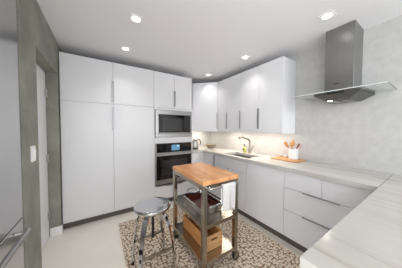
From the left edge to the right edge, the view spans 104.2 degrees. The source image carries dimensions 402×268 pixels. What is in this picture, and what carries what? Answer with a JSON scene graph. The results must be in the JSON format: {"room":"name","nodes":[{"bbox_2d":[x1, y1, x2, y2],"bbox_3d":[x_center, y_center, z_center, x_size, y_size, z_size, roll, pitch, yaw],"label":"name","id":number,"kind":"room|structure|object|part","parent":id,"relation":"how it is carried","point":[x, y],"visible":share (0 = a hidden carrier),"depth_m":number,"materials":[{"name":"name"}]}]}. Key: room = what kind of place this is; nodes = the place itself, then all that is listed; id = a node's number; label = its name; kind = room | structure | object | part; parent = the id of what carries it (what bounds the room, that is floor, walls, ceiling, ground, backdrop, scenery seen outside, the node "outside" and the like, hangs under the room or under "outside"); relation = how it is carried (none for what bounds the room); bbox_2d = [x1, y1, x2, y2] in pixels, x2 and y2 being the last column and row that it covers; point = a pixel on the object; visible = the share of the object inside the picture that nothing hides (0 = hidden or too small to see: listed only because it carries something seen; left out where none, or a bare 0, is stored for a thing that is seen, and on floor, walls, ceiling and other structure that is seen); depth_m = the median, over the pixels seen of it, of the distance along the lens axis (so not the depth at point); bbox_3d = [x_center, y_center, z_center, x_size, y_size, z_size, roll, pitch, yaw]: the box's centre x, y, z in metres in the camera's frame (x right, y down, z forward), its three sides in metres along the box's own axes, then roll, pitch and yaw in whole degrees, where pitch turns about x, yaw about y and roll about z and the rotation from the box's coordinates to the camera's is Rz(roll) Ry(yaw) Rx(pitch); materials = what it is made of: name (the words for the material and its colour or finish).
{"room":"kitchen","nodes":[
{"label":"kitchen","id":0,"kind":"room"},
{"bbox_2d":[16,0,63,267],"bbox_3d":[-1.784,0.097,1.120,0.910,2.446,2.810,-1,2,-33],"label":"wall","id":1,"kind":"structure","parent":0,"point":[37,44],"depth_m":1.28,"materials":[{"name":"grey paint"}]},
{"bbox_2d":[30,145,35,161],"bbox_3d":[-1.284,0.154,1.202,0.019,0.120,0.073,-1,2,-33],"label":"light switch","id":2,"kind":"object","parent":1,"relation":"attached to","point":[32,148],"visible":1,"depth_m":1.19,"materials":[{"name":"white paint"}]},
{"bbox_2d":[36,64,50,250],"bbox_3d":[-1.673,0.283,1.609,0.106,2.034,0.781,-1,2,-33],"label":"door","id":3,"kind":"structure","parent":1,"relation":"in","point":[45,214],"depth_m":1.79,"materials":[{"name":"white paint"}]},
{"bbox_2d":[50,224,62,236],"bbox_3d":[-1.849,1.241,2.003,0.117,0.105,0.042,-1,2,-33],"label":"baseboard","id":4,"kind":"structure","parent":1,"relation":"attached to","point":[58,230],"depth_m":1.99,"materials":[{"name":"white paint"}]},
{"bbox_2d":[42,201,303,267],"bbox_3d":[-0.024,1.412,-0.071,5.244,0.100,7.030,-1,2,-33],"label":"floor","id":5,"kind":"structure","parent":0,"point":[95,244],"depth_m":1.82,"materials":[{"name":"beige tile"}]},
{"bbox_2d":[0,0,30,267],"bbox_3d":[-1.255,0.240,0.495,0.819,2.180,0.908,-1,2,-33],"label":"refrigerator","id":6,"kind":"object","parent":5,"relation":"on","point":[13,234],"visible":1,"depth_m":0.92,"materials":[{"name":"silver metal"}]},
{"bbox_3d":[-1.110,-0.146,0.845,0.053,1.428,0.455,-1,2,-33],"label":"door","id":7,"kind":"part","parent":6,"relation":"part of","materials":[{"name":"metal"}]},
{"bbox_3d":[-0.991,0.909,0.687,0.053,0.654,0.908,-1,2,-33],"label":"freezer drawer","id":8,"kind":"part","parent":6,"relation":"part of","materials":[{"name":"metal"}]},
{"bbox_3d":[-0.937,0.623,0.708,0.064,0.027,0.670,-1,2,-33],"label":"handle","id":9,"kind":"part","parent":6,"relation":"part of","materials":[{"name":"metal"}]},
{"bbox_2d":[59,52,114,228],"bbox_3d":[-1.728,0.110,2.445,0.601,2.341,0.635,-1,2,-33],"label":"tall cabinet","id":10,"kind":"object","parent":5,"relation":"on","point":[86,84],"visible":1,"depth_m":2.18,"materials":[{"name":"white plastic"}]},
{"bbox_3d":[-1.571,-0.745,2.179,0.598,0.616,0.020,-1,2,-33],"label":"door","id":11,"kind":"part","parent":10,"relation":"part of","materials":[{"name":"white paint"}]},
{"bbox_3d":[-1.575,0.375,2.213,0.598,1.616,0.020,-1,2,-33],"label":"door","id":12,"kind":"part","parent":10,"relation":"part of","materials":[{"name":"white paint"}]},
{"bbox_3d":[-1.315,-0.228,2.336,0.014,0.345,0.022,-1,2,-33],"label":"handle","id":13,"kind":"part","parent":10,"relation":"part of","materials":[{"name":"silver metal"}]},
{"bbox_2d":[113,63,153,215],"bbox_3d":[-1.221,0.102,2.772,0.607,2.341,0.635,-1,2,-33],"label":"tall cabinet","id":14,"kind":"object","parent":5,"relation":"on","point":[133,87],"visible":0.9,"depth_m":2.50,"materials":[{"name":"white plastic"}]},
{"bbox_3d":[-1.063,-0.753,2.506,0.604,0.616,0.020,-1,2,-33],"label":"door","id":15,"kind":"part","parent":14,"relation":"part of","materials":[{"name":"white paint"}]},
{"bbox_3d":[-1.067,0.367,2.540,0.604,1.616,0.020,-1,2,-33],"label":"door","id":16,"kind":"part","parent":14,"relation":"part of","materials":[{"name":"white paint"}]},
{"bbox_2d":[154,71,192,200],"bbox_3d":[-0.647,0.092,3.142,0.758,2.341,0.635,-1,2,-33],"label":"tall cabinet","id":17,"kind":"object","parent":5,"relation":"on","point":[171,92],"visible":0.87,"depth_m":2.85,"materials":[{"name":"white plastic"}]},
{"bbox_3d":[-0.649,-0.762,2.773,0.376,0.612,0.020,-1,2,-33],"label":"door","id":18,"kind":"part","parent":17,"relation":"part of","materials":[{"name":"white paint"}]},
{"bbox_3d":[-0.498,-0.438,2.881,0.738,0.034,0.020,-1,2,-33],"label":"filler rail","id":19,"kind":"part","parent":17,"relation":"part of","materials":[{"name":"white paint"}]},
{"bbox_3d":[-0.500,0.119,2.898,0.738,0.107,0.020,-1,2,-33],"label":"filler rail","id":20,"kind":"part","parent":17,"relation":"part of","materials":[{"name":"white paint"}]},
{"bbox_3d":[-0.502,1.048,2.926,0.738,0.233,0.020,-1,2,-33],"label":"drawer","id":21,"kind":"part","parent":17,"relation":"part of","materials":[{"name":"white paint"}]},
{"bbox_2d":[155,142,191,186],"bbox_3d":[-0.607,0.547,3.087,0.717,0.745,0.584,-1,2,-33],"label":"wall oven","id":22,"kind":"object","parent":17,"relation":"in","point":[167,155],"visible":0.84,"depth_m":2.83,"materials":[{"name":"metal"}]},
{"bbox_3d":[-0.784,0.554,2.719,0.020,0.738,0.036,-1,2,-33],"label":"trim","id":23,"kind":"part","parent":22,"relation":"part of","materials":[{"name":"metal"}]},
{"bbox_3d":[-0.490,0.858,2.914,0.678,0.081,0.038,-1,2,-33],"label":"panel","id":24,"kind":"part","parent":22,"relation":"part of","materials":[{"name":"metal"}]},
{"bbox_3d":[-0.489,0.574,2.905,0.678,0.483,0.040,-1,2,-33],"label":"door","id":25,"kind":"part","parent":22,"relation":"part of","materials":[{"name":"black glass"}]},
{"bbox_3d":[-0.476,0.366,2.880,0.678,0.061,0.004,-1,2,-33],"label":"rail","id":26,"kind":"part","parent":22,"relation":"part of","materials":[{"name":"metal"}]},
{"bbox_3d":[-0.488,0.254,2.896,0.678,0.143,0.038,-1,2,-33],"label":"control panel","id":27,"kind":"part","parent":22,"relation":"part of","materials":[{"name":"black glass"}]},
{"bbox_3d":[-0.463,0.377,2.859,0.658,0.028,0.054,-1,2,-33],"label":"handle","id":28,"kind":"part","parent":22,"relation":"part of","materials":[{"name":"metal"}]},
{"bbox_2d":[155,109,191,136],"bbox_3d":[-0.593,-0.184,3.050,0.712,0.482,0.462,-1,2,-33],"label":"microwave","id":29,"kind":"object","parent":17,"relation":"in","point":[168,123],"visible":1,"depth_m":2.85,"materials":[{"name":"metal"}]},
{"bbox_3d":[-0.475,-0.169,2.891,0.620,0.340,0.038,-1,2,-33],"label":"door","id":30,"kind":"part","parent":29,"relation":"part of","materials":[{"name":"black glass"}]},
{"bbox_3d":[-0.253,-0.172,3.012,0.090,0.300,0.004,-1,2,-33],"label":"control panel","id":31,"kind":"part","parent":29,"relation":"part of","materials":[{"name":"black glass"}]},
{"bbox_3d":[-0.330,-0.767,2.978,0.376,0.612,0.020,-1,2,-33],"label":"door","id":32,"kind":"part","parent":17,"relation":"part of","materials":[{"name":"white paint"}]},
{"bbox_2d":[192,152,216,197],"bbox_3d":[0.131,0.820,3.471,0.882,0.872,0.963,-1,2,-33],"label":"base cabinet","id":33,"kind":"object","parent":5,"relation":"on","point":[206,158],"visible":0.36,"depth_m":3.16,"materials":[{"name":"white laminate"}]},
{"bbox_3d":[-0.061,0.776,3.211,0.279,0.763,0.020,-1,2,-33],"label":"door","id":34,"kind":"part","parent":33,"relation":"part of","materials":[{"name":"white paint"}]},
{"bbox_3d":[0.169,0.779,3.133,0.020,0.763,0.353,-1,2,-33],"label":"door","id":35,"kind":"part","parent":33,"relation":"part of","materials":[{"name":"white paint"}]},
{"bbox_2d":[192,146,392,191],"bbox_3d":[0.696,0.389,2.586,0.886,0.046,3.047,-1,2,-33],"label":"countertop","id":36,"kind":"structure","parent":33,"relation":"on","point":[368,180],"depth_m":1.72,"materials":[{"name":"stone"}]},
{"bbox_2d":[192,139,200,148],"bbox_3d":[-0.117,0.231,3.424,0.200,0.214,0.160,1,2,20],"label":"electric kettle","id":37,"kind":"object","parent":36,"relation":"on","point":[194,142],"visible":0.84,"depth_m":3.38,"materials":[{"name":"silver metal"}]},
{"bbox_2d":[205,144,216,147],"bbox_3d":[0.228,0.290,3.643,0.276,0.083,0.276,-1,2,-33],"label":"serving bowl","id":38,"kind":"object","parent":36,"relation":"on","point":[207,145],"visible":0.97,"depth_m":3.58,"materials":[{"name":"beige ceramic"}]},
{"bbox_2d":[238,136,252,152],"bbox_3d":[0.799,0.200,2.833,0.276,0.317,0.102,0,2,-6],"label":"kitchen faucet","id":39,"kind":"object","parent":36,"relation":"on","point":[249,147],"visible":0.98,"depth_m":2.85,"materials":[{"name":"silver metal"}]},
{"bbox_2d":[270,156,305,162],"bbox_3d":[1.245,0.369,2.260,0.260,0.016,0.370,-1,2,-33],"label":"cutting board","id":40,"kind":"object","parent":36,"relation":"on","point":[282,158],"visible":0.83,"depth_m":2.19,"materials":[{"name":"brown wood"}]},
{"bbox_2d":[288,148,298,159],"bbox_3d":[1.314,0.288,2.225,0.124,0.147,0.124,-1,2,-33],"label":"utensil crock","id":41,"kind":"object","parent":40,"relation":"on","point":[293,154],"visible":0.98,"depth_m":2.18,"materials":[{"name":"white ceramic"}]},
{"bbox_2d":[117,206,299,267],"bbox_3d":[0.073,1.303,1.725,1.595,0.008,2.230,-1,2,-33],"label":"area rug","id":42,"kind":"object","parent":5,"relation":"on","point":[256,249],"visible":0.61,"depth_m":1.76,"materials":[{"name":"fabric"}]},
{"bbox_2d":[131,197,175,267],"bbox_3d":[-0.461,0.987,1.502,0.349,0.632,0.343,-1,2,-33],"label":"metal stool","id":43,"kind":"object","parent":42,"relation":"on","point":[151,207],"visible":1,"depth_m":1.46,"materials":[{"name":"silver metal"}]},
{"bbox_3d":[-0.594,1.003,1.530,0.183,0.558,0.053,1,2,12],"label":"leg","id":44,"kind":"part","parent":43,"relation":"part of","materials":[{"name":"silver metal"}]},
{"bbox_3d":[-0.491,1.008,1.371,0.053,0.558,0.183,1,2,13],"label":"leg","id":45,"kind":"part","parent":43,"relation":"part of","materials":[{"name":"silver metal"}]},
{"bbox_3d":[-0.460,0.695,1.493,0.340,0.047,0.340,-1,2,-33],"label":"seat","id":46,"kind":"part","parent":43,"relation":"part of","materials":[{"name":"silver metal"}]},
{"bbox_3d":[-0.461,0.852,1.498,0.031,0.278,0.032,-1,2,-33],"label":"screw post","id":47,"kind":"part","parent":43,"relation":"part of","materials":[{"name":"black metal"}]},
{"bbox_3d":[-0.431,1.001,1.634,0.053,0.558,0.183,1,2,13],"label":"leg","id":48,"kind":"part","parent":43,"relation":"part of","materials":[{"name":"silver metal"}]},
{"bbox_3d":[-0.329,1.006,1.475,0.183,0.558,0.053,1,2,12],"label":"leg","id":49,"kind":"part","parent":43,"relation":"part of","materials":[{"name":"silver metal"}]},
{"bbox_2d":[172,162,238,267],"bbox_3d":[0.040,0.852,1.748,0.457,0.890,0.741,-1,2,-33],"label":"kitchen cart","id":50,"kind":"object","parent":42,"relation":"on","point":[203,176],"visible":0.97,"depth_m":1.57,"materials":[{"name":"metal"}]},
{"bbox_3d":[-0.318,0.811,1.927,0.042,0.744,0.042,-1,2,-33],"label":"leg","id":51,"kind":"part","parent":50,"relation":"part of","materials":[{"name":"metal"}]},
{"bbox_2d":[183,214,221,251],"bbox_3d":[0.000,1.062,1.754,0.200,0.146,0.490,-1,2,-33],"label":"wooden crate","id":52,"kind":"object","parent":50,"relation":"on","point":[214,234],"visible":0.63,"depth_m":1.65,"materials":[{"name":"brown wood"}]},
{"bbox_2d":[183,188,221,214],"bbox_3d":[0.011,0.748,1.757,0.286,0.113,0.507,-1,2,-33],"label":"roasting pan","id":53,"kind":"object","parent":50,"relation":"on","point":[210,210],"visible":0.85,"depth_m":1.69,"materials":[{"name":"silver metal"}]},
{"bbox_2d":[187,193,218,207],"bbox_3d":[0.011,0.776,1.758,0.216,0.044,0.360,-1,2,-33],"label":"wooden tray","id":54,"kind":"object","parent":53,"relation":"in","point":[196,199],"visible":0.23,"depth_m":1.81,"materials":[{"name":"red food"}]},
{"bbox_2d":[174,221,233,265],"bbox_3d":[0.013,1.154,1.772,0.418,0.036,0.676,-1,2,-33],"label":"shelf","id":55,"kind":"object","parent":50,"relation":"attached to","point":[227,246],"depth_m":1.57,"materials":[{"name":"metal"}]},
{"bbox_3d":[0.027,0.828,1.391,0.042,0.744,0.042,-1,2,-33],"label":"leg","id":56,"kind":"part","parent":50,"relation":"part of","materials":[{"name":"metal"}]},
{"bbox_2d":[174,196,234,228],"bbox_3d":[0.014,0.823,1.762,0.418,0.036,0.676,-1,2,-33],"label":"shelf","id":57,"kind":"object","parent":50,"relation":"attached to","point":[214,219],"depth_m":1.55,"materials":[{"name":"metal"}]},
{"bbox_2d":[221,182,235,211],"bbox_3d":[0.256,0.584,1.446,0.156,0.253,0.042,-1,2,-33],"label":"dish towel","id":58,"kind":"object","parent":50,"relation":"hanging from","point":[228,192],"visible":0.99,"depth_m":1.43,"materials":[{"name":"white fabric"}]},
{"bbox_3d":[0.347,0.823,1.597,0.042,0.744,0.042,-1,2,-33],"label":"leg","id":59,"kind":"part","parent":50,"relation":"part of","materials":[{"name":"metal"}]},
{"bbox_2d":[215,155,247,217],"bbox_3d":[0.710,0.841,2.813,0.621,0.872,0.767,-1,2,-33],"label":"base cabinet","id":60,"kind":"object","parent":5,"relation":"on","point":[235,166],"visible":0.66,"depth_m":2.46,"materials":[{"name":"white laminate"}]},
{"bbox_3d":[0.370,0.876,2.824,0.020,0.589,0.380,-1,2,-33],"label":"door","id":61,"kind":"part","parent":60,"relation":"part of","materials":[{"name":"white paint"}]},
{"bbox_3d":[0.475,0.498,2.651,0.020,0.170,0.764,-1,2,-33],"label":"drawer","id":62,"kind":"part","parent":60,"relation":"part of","materials":[{"name":"white paint"}]},
{"bbox_3d":[0.578,0.886,2.501,0.020,0.589,0.380,-1,2,-33],"label":"door","id":63,"kind":"part","parent":60,"relation":"part of","materials":[{"name":"white paint"}]},
{"bbox_2d":[246,163,284,240],"bbox_3d":[1.057,0.859,2.243,0.546,0.872,0.564,-1,2,-33],"label":"dishwasher","id":64,"kind":"object","parent":5,"relation":"on","point":[264,185],"visible":0.62,"depth_m":2.06,"materials":[{"name":"white laminate"}]},
{"bbox_2d":[283,171,372,251],"bbox_3d":[1.427,0.877,1.702,0.621,0.872,0.743,-1,2,-33],"label":"base cabinet","id":65,"kind":"object","parent":5,"relation":"on","point":[313,207],"visible":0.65,"depth_m":1.60,"materials":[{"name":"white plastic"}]},
{"bbox_3d":[1.091,0.539,1.696,0.020,0.190,0.368,-1,2,-33],"label":"drawer","id":66,"kind":"part","parent":65,"relation":"part of","materials":[{"name":"white paint"}]},
{"bbox_3d":[1.190,1.058,1.555,0.020,0.307,0.740,-1,2,-33],"label":"drawer","id":67,"kind":"part","parent":65,"relation":"part of","materials":[{"name":"white paint"}]},
{"bbox_3d":[1.168,0.905,1.549,0.020,0.007,0.310,-1,2,-33],"label":"handle","id":68,"kind":"part","parent":65,"relation":"part of","materials":[{"name":"grey metal"}]},
{"bbox_3d":[1.191,0.771,1.546,0.020,0.258,0.740,-1,2,-33],"label":"drawer","id":69,"kind":"part","parent":65,"relation":"part of","materials":[{"name":"white paint"}]},
{"bbox_3d":[1.168,0.643,1.541,0.020,0.007,0.310,-1,2,-33],"label":"handle","id":70,"kind":"part","parent":65,"relation":"part of","materials":[{"name":"grey metal"}]},
{"bbox_3d":[1.292,0.549,1.384,0.020,0.190,0.369,-1,2,-33],"label":"drawer","id":71,"kind":"part","parent":65,"relation":"part of","materials":[{"name":"white paint"}]},
{"bbox_3d":[1.295,0.903,0.798,1.822,0.872,0.610,-1,2,-33],"label":"base cabinet","id":72,"kind":"object","parent":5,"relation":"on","visible":0},
{"bbox_2d":[300,174,401,267],"bbox_3d":[1.298,0.445,0.767,1.846,0.046,0.660,-1,2,-33],"label":"countertop","id":73,"kind":"structure","parent":72,"relation":"on","point":[370,235],"depth_m":0.63,"materials":[{"name":"stone"}]},
{"bbox_2d":[193,131,209,145],"bbox_3d":[-1.311,0.037,3.167,3.624,2.446,0.120,-1,2,-33],"label":"wall","id":74,"kind":"structure","parent":0,"point":[204,136],"depth_m":3.97,"materials":[{"name":"paint"}]},
{"bbox_2d":[193,82,217,130],"bbox_3d":[0.070,-0.570,3.532,0.883,1.037,0.722,-1,2,-33],"label":"upper cabinet","id":75,"kind":"object","parent":74,"relation":"attached to","point":[205,95],"visible":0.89,"depth_m":3.35,"materials":[{"name":"white laminate"}]},
{"bbox_2d":[37,0,401,82],"bbox_3d":[-0.016,-1.133,-0.148,5.244,0.100,7.030,-1,2,-33],"label":"ceiling","id":76,"kind":"structure","parent":0,"point":[193,39],"depth_m":1.69,"materials":[{"name":"paint"}]},
{"bbox_2d":[120,45,130,51],"bbox_3d":[-1.022,-1.150,2.121,0.116,0.009,0.116,-1,2,-33],"label":"recessed light","id":77,"kind":"object","parent":76,"relation":"in","point":[125,48],"visible":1,"depth_m":2.11,"materials":[{"name":"white paint"}]},
{"bbox_2d":[129,13,142,23],"bbox_3d":[-0.642,-1.131,1.546,0.116,0.009,0.116,-1,2,-33],"label":"recessed light","id":78,"kind":"object","parent":76,"relation":"in","point":[135,18],"visible":1,"depth_m":1.54,"materials":[{"name":"white paint"}]},
{"bbox_2d":[317,10,336,21],"bbox_3d":[1.206,-1.124,1.498,0.116,0.009,0.116,-1,2,-33],"label":"recessed light","id":79,"kind":"object","parent":76,"relation":"in","point":[331,13],"visible":1,"depth_m":1.49,"materials":[{"name":"white paint"}]},
{"bbox_2d":[210,15,401,174],"bbox_3d":[2.134,0.104,1.278,0.120,2.446,7.030,-1,2,-33],"label":"wall","id":80,"kind":"structure","parent":0,"point":[366,134],"depth_m":1.80,"materials":[{"name":"paint"}]},
{"bbox_2d":[218,73,240,131],"bbox_3d":[0.657,-0.556,3.108,0.355,1.035,0.640,-1,2,-33],"label":"upper cabinet","id":81,"kind":"object","parent":80,"relation":"attached to","point":[229,89],"visible":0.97,"depth_m":2.98,"materials":[{"name":"white laminate"}]},
{"bbox_3d":[0.438,-0.578,3.175,0.020,0.997,0.288,-1,2,-33],"label":"door","id":82,"kind":"part","parent":81,"relation":"part of","materials":[{"name":"white paint"}]},
{"bbox_3d":[0.535,-0.055,3.046,0.018,0.037,0.640,-1,2,-33],"label":"light rail","id":83,"kind":"part","parent":81,"relation":"part of","materials":[{"name":"white paint"}]},
{"bbox_3d":[0.611,-0.569,2.906,0.020,0.997,0.346,-1,2,-33],"label":"door","id":84,"kind":"part","parent":81,"relation":"part of","materials":[{"name":"white paint"}]},
{"bbox_2d":[241,56,295,133],"bbox_3d":[1.036,-0.530,2.520,0.355,1.049,0.756,-1,2,-33],"label":"upper cabinet","id":85,"kind":"object","parent":80,"relation":"attached to","point":[268,89],"visible":1,"depth_m":2.29,"materials":[{"name":"white plastic"}]},
{"bbox_3d":[0.807,-0.559,2.602,0.020,0.997,0.368,-1,2,-33],"label":"door","id":86,"kind":"part","parent":85,"relation":"part of","materials":[{"name":"white paint"}]},
{"bbox_3d":[0.909,-0.037,2.466,0.018,0.037,0.738,-1,2,-33],"label":"light rail","id":87,"kind":"part","parent":85,"relation":"part of","materials":[{"name":"white paint"}]},
{"bbox_3d":[1.007,-0.549,2.291,0.020,0.997,0.364,-1,2,-33],"label":"door","id":88,"kind":"part","parent":85,"relation":"part of","materials":[{"name":"white paint"}]},
{"bbox_3d":[1.244,-0.520,2.216,0.335,1.049,0.018,-1,2,-33],"label":"panel","id":89,"kind":"part","parent":85,"relation":"part of","materials":[{"name":"white paint"}]},
{"bbox_2d":[292,20,396,103],"bbox_3d":[1.502,-0.741,1.701,0.455,0.783,0.761,-1,2,-33],"label":"range hood","id":90,"kind":"object","parent":80,"relation":"attached to","point":[344,43],"visible":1,"depth_m":1.63,"materials":[{"name":"metal"}]},
{"bbox_2d":[314,88,374,103],"bbox_3d":[1.532,-0.392,1.712,0.400,0.073,0.440,-1,2,-33],"label":"hood","id":91,"kind":"object","parent":90,"relation":"attached to","point":[353,94],"depth_m":1.60,"materials":[{"name":"metal"}]}
]}

